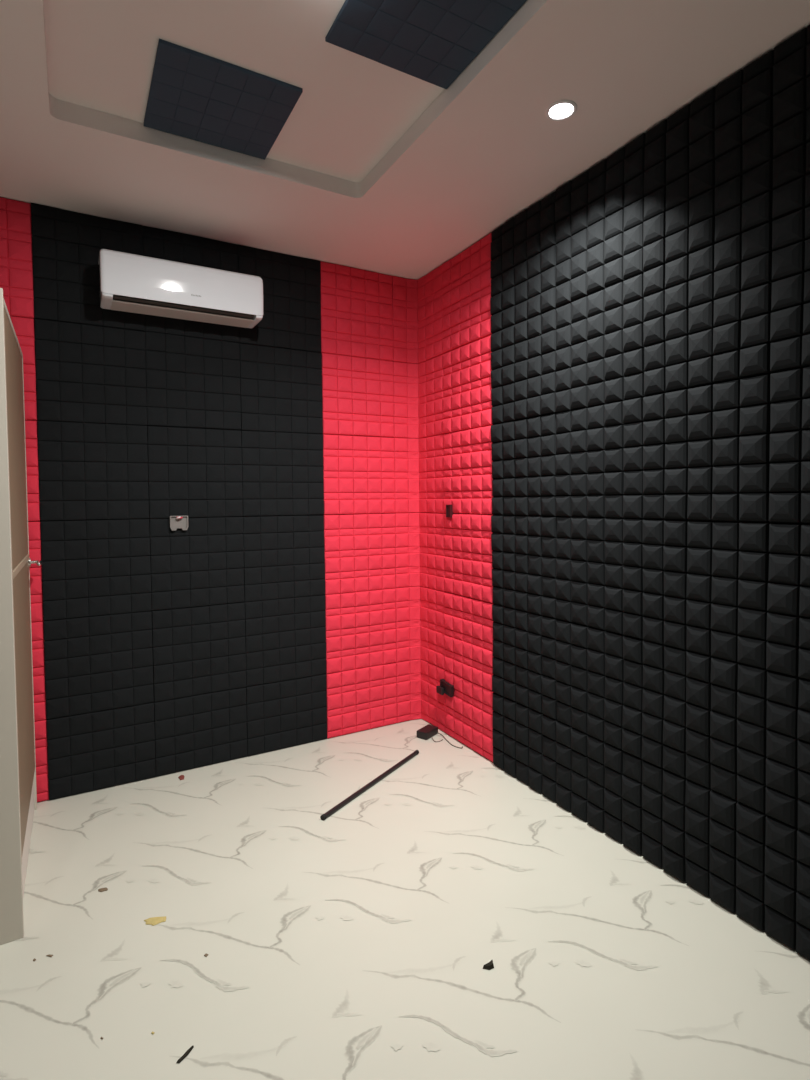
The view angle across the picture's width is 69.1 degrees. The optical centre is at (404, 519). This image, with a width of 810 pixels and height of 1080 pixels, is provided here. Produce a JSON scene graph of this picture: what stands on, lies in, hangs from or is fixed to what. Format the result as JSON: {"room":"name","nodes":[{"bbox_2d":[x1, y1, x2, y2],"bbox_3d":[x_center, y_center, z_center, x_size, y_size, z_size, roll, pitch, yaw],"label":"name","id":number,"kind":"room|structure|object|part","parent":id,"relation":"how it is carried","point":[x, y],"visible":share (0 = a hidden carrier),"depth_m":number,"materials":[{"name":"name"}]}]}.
{"room":"studio","nodes":[
{"label":"studio","id":0,"kind":"room"},
{"bbox_2d":[14,223,412,688],"bbox_3d":[-1.199,-0.131,3.345,3.130,3.275,0.100,-2,2,-29],"label":"wall","id":1,"kind":"structure","parent":0,"point":[31,223],"depth_m":3.21,"materials":[{"name":"paint"}]},
{"bbox_2d":[0,197,33,318],"bbox_3d":[-2.045,-1.260,2.764,0.499,0.556,0.027,-2,2,-29],"label":"tile","id":2,"kind":"structure","parent":1,"relation":"attached to","point":[16,261],"depth_m":2.85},
{"bbox_2d":[10,316,36,420],"bbox_3d":[-2.040,-0.732,2.780,0.499,0.498,0.028,-2,2,-29],"label":"tile","id":3,"kind":"structure","parent":1,"relation":"attached to","point":[23,327],"depth_m":2.88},
{"bbox_2d":[25,420,39,521],"bbox_3d":[-2.035,-0.232,2.798,0.499,0.498,0.026,-2,2,-29],"label":"tile","id":4,"kind":"structure","parent":1,"relation":"attached to","point":[31,431],"depth_m":2.90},
{"bbox_2d":[28,522,43,621],"bbox_3d":[-2.030,0.269,2.815,0.499,0.498,0.026,-2,2,-29],"label":"tile","id":5,"kind":"structure","parent":1,"relation":"attached to","point":[34,528],"depth_m":2.92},
{"bbox_2d":[31,621,46,720],"bbox_3d":[-2.025,0.768,2.832,0.499,0.498,0.026,-2,2,-29],"label":"tile","id":6,"kind":"structure","parent":1,"relation":"attached to","point":[38,657],"depth_m":2.94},
{"bbox_2d":[34,720,48,801],"bbox_3d":[-2.020,1.223,2.847,0.499,0.410,0.027,-2,2,-29],"label":"tile","id":7,"kind":"structure","parent":1,"relation":"attached to","point":[41,751],"depth_m":2.96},
{"bbox_2d":[31,203,144,331],"bbox_3d":[-1.608,-1.273,3.008,0.500,0.556,0.029,-2,2,-29],"label":"tile","id":8,"kind":"structure","parent":1,"relation":"attached to","point":[67,245],"depth_m":2.97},
{"bbox_2d":[35,319,146,425],"bbox_3d":[-1.602,-0.743,3.025,0.500,0.498,0.031,-2,2,-29],"label":"tile","id":9,"kind":"structure","parent":1,"relation":"attached to","point":[85,373],"depth_m":3.01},
{"bbox_2d":[37,421,148,520],"bbox_3d":[-1.598,-0.244,3.042,0.500,0.498,0.030,-2,2,-29],"label":"tile","id":10,"kind":"structure","parent":1,"relation":"attached to","point":[88,471],"depth_m":3.02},
{"bbox_2d":[41,519,151,620],"bbox_3d":[-1.593,0.255,3.059,0.500,0.498,0.030,-2,2,-29],"label":"tile","id":11,"kind":"structure","parent":1,"relation":"attached to","point":[90,568],"depth_m":3.04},
{"bbox_2d":[43,611,153,718],"bbox_3d":[-1.588,0.754,3.074,0.500,0.498,0.031,-2,2,-29],"label":"tile","id":12,"kind":"structure","parent":1,"relation":"attached to","point":[104,662],"depth_m":3.06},
{"bbox_2d":[47,702,155,799],"bbox_3d":[-1.583,1.210,3.090,0.500,0.410,0.031,-2,2,-29],"label":"tile","id":13,"kind":"structure","parent":1,"relation":"attached to","point":[87,752],"depth_m":3.08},
{"bbox_2d":[98,249,262,327],"bbox_3d":[-1.167,-1.204,3.107,0.793,0.240,0.213,-2,2,-29],"label":"air conditioner","id":14,"kind":"object","parent":1,"relation":"attached to","point":[132,283],"visible":1,"depth_m":3.02,"materials":[{"name":"white plastic"}]},
{"bbox_3d":[-1.174,-1.093,3.137,0.699,0.018,0.160,-2,2,-29],"label":"casing","id":15,"kind":"part","parent":14,"relation":"part of","materials":[{"name":"plastic"}]},
{"bbox_2d":[113,295,252,318],"bbox_3d":[-1.145,-1.117,3.084,0.699,0.031,0.108,-2,2,-29],"label":"air vent","id":16,"kind":"object","parent":14,"relation":"attached to","point":[193,306],"depth_m":3.06,"materials":[{"name":"plastic"}]},
{"bbox_2d":[142,225,239,342],"bbox_3d":[-1.172,-1.286,3.253,0.500,0.556,0.030,-2,2,-29],"label":"tile","id":17,"kind":"structure","parent":1,"relation":"attached to","point":[163,244],"depth_m":3.24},
{"bbox_2d":[145,331,240,429],"bbox_3d":[-1.167,-0.757,3.270,0.500,0.498,0.031,-2,2,-29],"label":"tile","id":18,"kind":"structure","parent":1,"relation":"attached to","point":[191,382],"depth_m":3.26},
{"bbox_2d":[147,426,242,518],"bbox_3d":[-1.162,-0.256,3.287,0.500,0.498,0.030,-2,2,-29],"label":"tile","id":19,"kind":"structure","parent":1,"relation":"attached to","point":[193,472],"depth_m":3.27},
{"bbox_2d":[149,517,244,610],"bbox_3d":[-1.157,0.242,3.304,0.500,0.498,0.030,-2,2,-29],"label":"tile","id":20,"kind":"structure","parent":1,"relation":"attached to","point":[202,564],"depth_m":3.29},
{"bbox_2d":[169,516,187,530],"bbox_3d":[-1.238,0.022,3.227,0.094,0.080,0.035,-2,2,-29],"label":"electrical box","id":21,"kind":"object","parent":20,"relation":"attached to","point":[176,522],"visible":1,"depth_m":3.23,"materials":[{"name":"grey metal"}]},
{"bbox_2d":[152,602,245,701],"bbox_3d":[-1.151,0.742,3.321,0.500,0.498,0.030,-2,2,-29],"label":"tile","id":22,"kind":"structure","parent":1,"relation":"attached to","point":[199,650],"depth_m":3.30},
{"bbox_2d":[154,687,247,776],"bbox_3d":[-1.147,1.198,3.336,0.500,0.410,0.030,-2,2,-29],"label":"tile","id":23,"kind":"structure","parent":1,"relation":"attached to","point":[191,732],"depth_m":3.32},
{"bbox_2d":[238,245,320,352],"bbox_3d":[-0.737,-1.298,3.498,0.500,0.556,0.029,-2,2,-29],"label":"tile","id":24,"kind":"structure","parent":1,"relation":"attached to","point":[291,319],"depth_m":3.50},
{"bbox_2d":[240,343,322,433],"bbox_3d":[-0.731,-0.769,3.516,0.500,0.498,0.030,-2,2,-29],"label":"tile","id":25,"kind":"structure","parent":1,"relation":"attached to","point":[281,388],"depth_m":3.50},
{"bbox_2d":[241,431,323,516],"bbox_3d":[-0.726,-0.270,3.533,0.500,0.498,0.028,-2,2,-29],"label":"tile","id":26,"kind":"structure","parent":1,"relation":"attached to","point":[282,473],"depth_m":3.52,"materials":[{"name":"black tile"}]},
{"bbox_2d":[243,515,324,601],"bbox_3d":[-0.721,0.231,3.550,0.500,0.498,0.029,-2,2,-29],"label":"tile","id":27,"kind":"structure","parent":1,"relation":"attached to","point":[284,556],"depth_m":3.53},
{"bbox_2d":[245,595,325,686],"bbox_3d":[-0.715,0.729,3.566,0.500,0.498,0.029,-2,2,-29],"label":"tile","id":28,"kind":"structure","parent":1,"relation":"attached to","point":[285,639],"depth_m":3.55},
{"bbox_2d":[246,674,326,755],"bbox_3d":[-0.711,1.185,3.581,0.500,0.410,0.029,-2,2,-29],"label":"tile","id":29,"kind":"structure","parent":1,"relation":"attached to","point":[288,713],"depth_m":3.57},
{"bbox_2d":[320,261,392,360],"bbox_3d":[-0.299,-1.311,3.740,0.499,0.556,0.036,-2,2,-29],"label":"tile","id":30,"kind":"structure","parent":1,"relation":"attached to","point":[356,304],"depth_m":3.73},
{"bbox_2d":[322,353,393,437],"bbox_3d":[-0.293,-0.783,3.758,0.499,0.498,0.037,-2,2,-29],"label":"tile","id":31,"kind":"structure","parent":1,"relation":"attached to","point":[358,393],"depth_m":3.74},
{"bbox_2d":[323,434,394,514],"bbox_3d":[-0.288,-0.282,3.776,0.499,0.498,0.034,-2,2,-29],"label":"tile","id":32,"kind":"structure","parent":1,"relation":"attached to","point":[358,471],"depth_m":3.76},
{"bbox_2d":[324,513,394,594],"bbox_3d":[-0.284,0.218,3.792,0.499,0.498,0.035,-2,2,-29],"label":"tile","id":33,"kind":"structure","parent":1,"relation":"attached to","point":[359,549],"depth_m":3.78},
{"bbox_2d":[325,588,396,673],"bbox_3d":[-0.278,0.717,3.808,0.499,0.498,0.036,-2,2,-29],"label":"tile","id":34,"kind":"structure","parent":1,"relation":"attached to","point":[360,626],"depth_m":3.79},
{"bbox_2d":[326,662,396,738],"bbox_3d":[-0.274,1.173,3.824,0.499,0.410,0.034,-2,2,-29],"label":"tile","id":35,"kind":"structure","parent":1,"relation":"attached to","point":[360,699],"depth_m":3.81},
{"bbox_2d":[0,719,809,1079],"bbox_3d":[-0.022,1.512,1.338,2.930,0.102,4.630,-2,2,-29],"label":"floor","id":36,"kind":"structure","parent":0,"point":[356,943],"depth_m":1.99,"materials":[{"name":"stone"}]},
{"bbox_2d":[0,288,41,944],"bbox_3d":[-1.819,0.335,2.305,0.651,2.225,1.005,-2,2,-29],"label":"door","id":37,"kind":"structure","parent":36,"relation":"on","point":[18,789],"depth_m":2.03,"materials":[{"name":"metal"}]},
{"bbox_3d":[-1.599,0.347,1.864,0.600,2.225,0.020,-2,2,-29],"label":"panel","id":38,"kind":"part","parent":37,"relation":"part of","materials":[{"name":"beige wood"}]},
{"bbox_3d":[-1.855,-0.765,2.255,0.594,0.022,0.963,-2,2,-29],"label":"panel","id":39,"kind":"part","parent":37,"relation":"part of","materials":[{"name":"beige wood"}]},
{"bbox_3d":[-1.621,-0.293,2.446,0.020,0.938,0.882,-2,2,-29],"label":"door","id":40,"kind":"part","parent":37,"relation":"part of","materials":[{"name":"beige wood"}]},
{"bbox_3d":[-1.596,0.193,2.427,0.026,0.027,0.963,-2,2,-29],"label":"rail","id":41,"kind":"part","parent":37,"relation":"part of","materials":[{"name":"beige wood"}]},
{"bbox_3d":[-1.611,0.718,2.479,0.020,1.023,0.882,-2,2,-29],"label":"door","id":42,"kind":"part","parent":37,"relation":"part of","materials":[{"name":"beige wood"}]},
{"bbox_3d":[-2.085,0.324,2.720,0.594,2.225,0.020,-2,2,-29],"label":"panel","id":43,"kind":"part","parent":37,"relation":"part of","materials":[{"name":"beige wood"}]},
{"bbox_3d":[-1.754,0.208,2.796,0.050,0.017,0.134,-2,2,-29],"label":"lever","id":44,"kind":"part","parent":37,"relation":"part of","materials":[{"name":"silver metal"}]},
{"bbox_2d":[98,887,107,891],"bbox_3d":[-1.173,1.439,2.287,0.034,0.004,0.025,-2,2,-29],"label":"crumb","id":45,"kind":"object","parent":36,"relation":"on","point":[105,888],"visible":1,"depth_m":2.28,"materials":[{"name":"brown"}]},
{"bbox_2d":[144,916,165,925],"bbox_3d":[-0.898,1.442,2.117,0.073,0.004,0.050,-2,2,-29],"label":"flake","id":46,"kind":"object","parent":36,"relation":"on","point":[153,921],"visible":1,"depth_m":2.11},
{"bbox_2d":[176,1046,193,1062],"bbox_3d":[-0.596,1.456,1.601,0.010,0.005,0.059,0,2,28],"label":"sliver","id":47,"kind":"object","parent":36,"relation":"on","point":[188,1051],"visible":1,"depth_m":1.60,"materials":[{"name":"black"}]},
{"bbox_2d":[320,750,418,820],"bbox_3d":[-0.158,1.393,3.127,0.026,0.025,0.852,1,2,33],"label":"rod","id":48,"kind":"object","parent":36,"relation":"on","point":[324,816],"visible":1,"depth_m":3.05,"materials":[{"name":"black plastic"}]},
{"bbox_2d":[396,659,445,732],"bbox_3d":[0.106,1.167,3.870,0.206,0.410,0.328,-2,2,-29],"label":"tile","id":49,"kind":"structure","parent":36,"relation":"on","point":[417,680],"depth_m":3.96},
{"bbox_2d":[395,586,445,668],"bbox_3d":[0.102,0.712,3.854,0.206,0.498,0.328,-2,2,-29],"label":"tile","id":50,"kind":"structure","parent":49,"relation":"on","point":[420,611],"depth_m":3.94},
{"bbox_2d":[394,513,444,591],"bbox_3d":[0.097,0.212,3.838,0.206,0.498,0.328,-2,2,-29],"label":"tile","id":51,"kind":"structure","parent":50,"relation":"on","point":[419,537],"depth_m":3.93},
{"bbox_2d":[394,434,443,512],"bbox_3d":[0.092,-0.288,3.821,0.206,0.498,0.328,-2,2,-29],"label":"tile","id":52,"kind":"structure","parent":51,"relation":"on","point":[418,463],"depth_m":3.91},
{"bbox_2d":[393,355,443,438],"bbox_3d":[0.087,-0.787,3.804,0.206,0.498,0.328,-2,2,-29],"label":"tile","id":53,"kind":"structure","parent":52,"relation":"on","point":[418,397],"depth_m":3.89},
{"bbox_2d":[392,265,442,363],"bbox_3d":[0.081,-1.316,3.787,0.206,0.556,0.328,-2,2,-29],"label":"tile","id":54,"kind":"structure","parent":53,"relation":"on","point":[416,304],"depth_m":3.88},
{"bbox_2d":[417,724,462,747],"bbox_3d":[0.241,1.359,3.677,0.324,0.046,0.136,1,2,37],"label":"power adapter","id":55,"kind":"object","parent":36,"relation":"on","point":[428,731],"visible":1,"depth_m":3.71,"materials":[{"name":"black plastic"}]},
{"bbox_2d":[483,960,493,969],"bbox_3d":[0.274,1.432,1.891,0.048,0.015,0.022,-2,2,-39],"label":"scrap","id":56,"kind":"object","parent":36,"relation":"on","point":[488,966],"visible":1,"depth_m":1.89,"materials":[{"name":"black"}]},
{"bbox_2d":[0,0,809,279],"bbox_3d":[-0.054,-1.611,1.234,2.930,0.200,4.630,-2,2,-29],"label":"ceiling","id":57,"kind":"structure","parent":0,"point":[376,167],"depth_m":2.29,"materials":[{"name":"paint"}]},
{"bbox_2d":[144,39,302,159],"bbox_3d":[-0.724,-1.606,2.301,0.500,0.016,0.500,-2,2,-29],"label":"foam slab","id":58,"kind":"object","parent":57,"relation":"attached to","point":[193,95],"visible":1,"depth_m":2.25,"materials":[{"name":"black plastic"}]},
{"bbox_2d":[325,0,526,88],"bbox_3d":[0.067,-1.599,1.865,0.483,0.016,0.500,-2,2,-29],"label":"foam slab","id":59,"kind":"object","parent":57,"relation":"attached to","point":[431,41],"visible":1,"depth_m":1.92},
{"bbox_2d":[545,100,576,120],"bbox_3d":[0.592,-1.548,2.231,0.116,0.006,0.116,-2,2,-29],"label":"recessed light","id":60,"kind":"object","parent":57,"relation":"in","point":[558,110],"visible":1,"depth_m":2.23,"materials":[{"name":"white plastic"}]},
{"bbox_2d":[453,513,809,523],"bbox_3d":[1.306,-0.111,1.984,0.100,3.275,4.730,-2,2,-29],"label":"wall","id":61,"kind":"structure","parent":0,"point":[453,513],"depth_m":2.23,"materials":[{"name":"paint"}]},
{"bbox_2d":[442,233,491,353],"bbox_3d":[0.356,-1.308,3.465,0.043,0.556,0.499,-2,2,-29],"label":"tile","id":62,"kind":"structure","parent":61,"relation":"attached to","point":[466,278],"depth_m":3.43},
{"bbox_2d":[442,335,492,433],"bbox_3d":[0.362,-0.779,3.483,0.042,0.498,0.499,-2,2,-29],"label":"tile","id":63,"kind":"structure","parent":61,"relation":"attached to","point":[467,404],"depth_m":3.45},
{"bbox_2d":[443,425,492,513],"bbox_3d":[0.367,-0.281,3.500,0.041,0.498,0.499,-2,2,-29],"label":"tile","id":64,"kind":"structure","parent":61,"relation":"attached to","point":[467,458],"depth_m":3.47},
{"bbox_2d":[446,505,452,516],"bbox_3d":[0.276,-0.050,3.636,0.024,0.078,0.046,-2,2,-29],"label":"outlet","id":65,"kind":"object","parent":64,"relation":"attached to","point":[449,510],"visible":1,"depth_m":3.62,"materials":[{"name":"black plastic"}]},
{"bbox_2d":[444,592,493,690],"bbox_3d":[0.378,0.721,3.533,0.040,0.498,0.499,-2,2,-29],"label":"tile","id":66,"kind":"structure","parent":61,"relation":"attached to","point":[468,623],"depth_m":3.51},
{"bbox_2d":[444,513,493,602],"bbox_3d":[0.372,0.219,3.516,0.042,0.498,0.499,-2,2,-29],"label":"tile","id":67,"kind":"structure","parent":61,"relation":"attached to","point":[468,568],"depth_m":3.49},
{"bbox_2d":[445,670,493,761],"bbox_3d":[0.382,1.175,3.549,0.041,0.410,0.499,-2,2,-29],"label":"tile","id":68,"kind":"structure","parent":61,"relation":"attached to","point":[469,714],"depth_m":3.51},
{"bbox_2d":[436,679,453,696],"bbox_3d":[0.253,1.067,3.715,0.042,0.090,0.144,-2,2,-29],"label":"wall socket","id":69,"kind":"object","parent":68,"relation":"attached to","point":[445,687],"visible":1,"depth_m":3.71,"materials":[{"name":"black plastic"}]},
{"bbox_2d":[490,191,556,333],"bbox_3d":[0.597,-1.296,3.027,0.053,0.556,0.499,-2,2,-29],"label":"tile","id":70,"kind":"structure","parent":61,"relation":"attached to","point":[523,248],"depth_m":2.99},
{"bbox_2d":[491,309,556,424],"bbox_3d":[0.602,-0.768,3.044,0.055,0.498,0.499,-2,2,-29],"label":"tile","id":71,"kind":"structure","parent":61,"relation":"attached to","point":[523,354],"depth_m":3.01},
{"bbox_2d":[492,604,556,718],"bbox_3d":[0.618,0.731,3.095,0.053,0.498,0.499,-2,2,-29],"label":"tile","id":72,"kind":"structure","parent":61,"relation":"attached to","point":[524,642],"depth_m":3.06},
{"bbox_2d":[491,515,557,617],"bbox_3d":[0.613,0.232,3.078,0.052,0.498,0.499,-2,2,-29],"label":"tile","id":73,"kind":"structure","parent":61,"relation":"attached to","point":[524,557],"depth_m":3.04,"materials":[{"name":"black tile"}]},
{"bbox_2d":[492,693,557,801],"bbox_3d":[0.622,1.188,3.110,0.053,0.410,0.499,-2,2,-29],"label":"tile","id":74,"kind":"structure","parent":61,"relation":"attached to","point":[524,738],"depth_m":3.08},
{"bbox_2d":[491,414,558,516],"bbox_3d":[0.607,-0.267,3.061,0.054,0.498,0.499,-2,2,-29],"label":"tile","id":75,"kind":"structure","parent":61,"relation":"attached to","point":[523,451],"depth_m":3.02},
{"bbox_2d":[556,721,642,854],"bbox_3d":[0.868,1.200,2.674,0.053,0.410,0.499,-2,2,-29],"label":"tile","id":76,"kind":"structure","parent":61,"relation":"attached to","point":[599,782],"depth_m":2.64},
{"bbox_2d":[555,619,643,757],"bbox_3d":[0.863,0.744,2.659,0.053,0.498,0.499,-2,2,-29],"label":"tile","id":77,"kind":"structure","parent":61,"relation":"attached to","point":[599,672],"depth_m":2.62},
{"bbox_2d":[555,397,644,518],"bbox_3d":[0.852,-0.256,2.625,0.054,0.498,0.499,-2,2,-29],"label":"tile","id":78,"kind":"structure","parent":61,"relation":"attached to","point":[599,470],"depth_m":2.59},
{"bbox_2d":[555,133,644,307],"bbox_3d":[0.842,-1.284,2.591,0.055,0.556,0.499,-2,2,-29],"label":"tile","id":79,"kind":"structure","parent":61,"relation":"attached to","point":[599,213],"depth_m":2.55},
{"bbox_2d":[556,517,645,638],"bbox_3d":[0.858,0.243,2.642,0.054,0.498,0.499,-2,2,-29],"label":"tile","id":80,"kind":"structure","parent":61,"relation":"attached to","point":[599,562],"depth_m":2.60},
{"bbox_2d":[555,274,646,412],"bbox_3d":[0.848,-0.754,2.610,0.052,0.498,0.499,-2,2,-29],"label":"tile","id":81,"kind":"structure","parent":61,"relation":"attached to","point":[600,346],"depth_m":2.57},
{"bbox_2d":[642,760,766,930],"bbox_3d":[1.112,1.212,2.238,0.056,0.410,0.499,-2,2,-29],"label":"tile","id":82,"kind":"structure","parent":61,"relation":"attached to","point":[713,842],"depth_m":2.20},
{"bbox_2d":[642,640,767,812],"bbox_3d":[1.108,0.755,2.224,0.052,0.498,0.499,-2,2,-29],"label":"tile","id":83,"kind":"structure","parent":61,"relation":"attached to","point":[704,716],"depth_m":2.18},
{"bbox_2d":[642,519,770,668],"bbox_3d":[1.103,0.257,2.208,0.054,0.498,0.499,-2,2,-29],"label":"tile","id":84,"kind":"structure","parent":61,"relation":"attached to","point":[705,583],"depth_m":2.17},
{"bbox_2d":[643,374,771,521],"bbox_3d":[1.098,-0.244,2.191,0.053,0.498,0.499,-2,2,-29],"label":"tile","id":85,"kind":"structure","parent":61,"relation":"attached to","point":[706,449],"depth_m":2.15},
{"bbox_2d":[643,222,772,395],"bbox_3d":[1.092,-0.744,2.173,0.056,0.498,0.499,-2,2,-29],"label":"tile","id":86,"kind":"structure","parent":61,"relation":"attached to","point":[707,311],"depth_m":2.13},
{"bbox_2d":[643,50,773,271],"bbox_3d":[1.087,-1.272,2.156,0.054,0.556,0.499,-2,2,-29],"label":"tile","id":87,"kind":"structure","parent":61,"relation":"attached to","point":[708,165],"depth_m":2.11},
{"bbox_2d":[764,815,809,959],"bbox_3d":[1.359,1.224,1.803,0.053,0.410,0.499,-2,2,-29],"label":"tile","id":88,"kind":"structure","parent":61,"relation":"attached to","point":[787,848],"depth_m":1.94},
{"bbox_2d":[765,670,809,833],"bbox_3d":[1.352,0.768,1.787,0.056,0.498,0.499,-2,2,-29],"label":"tile","id":89,"kind":"structure","parent":61,"relation":"attached to","point":[788,696],"depth_m":1.93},
{"bbox_2d":[766,523,809,679],"bbox_3d":[1.347,0.269,1.771,0.056,0.498,0.499,-2,2,-29],"label":"tile","id":90,"kind":"structure","parent":61,"relation":"attached to","point":[788,596],"depth_m":1.91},
{"bbox_2d":[769,367,809,522],"bbox_3d":[1.343,-0.232,1.754,0.056,0.498,0.499,-2,2,-29],"label":"tile","id":91,"kind":"structure","parent":61,"relation":"attached to","point":[789,475],"depth_m":1.90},
{"bbox_2d":[770,206,809,372],"bbox_3d":[1.337,-0.731,1.737,0.057,0.498,0.499,-2,2,-29],"label":"tile","id":92,"kind":"structure","parent":61,"relation":"attached to","point":[790,300],"depth_m":1.89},
{"bbox_2d":[772,25,809,220],"bbox_3d":[1.333,-1.260,1.720,0.054,0.556,0.499,-2,2,-29],"label":"tile","id":93,"kind":"structure","parent":61,"relation":"attached to","point":[791,67],"depth_m":1.87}
]}

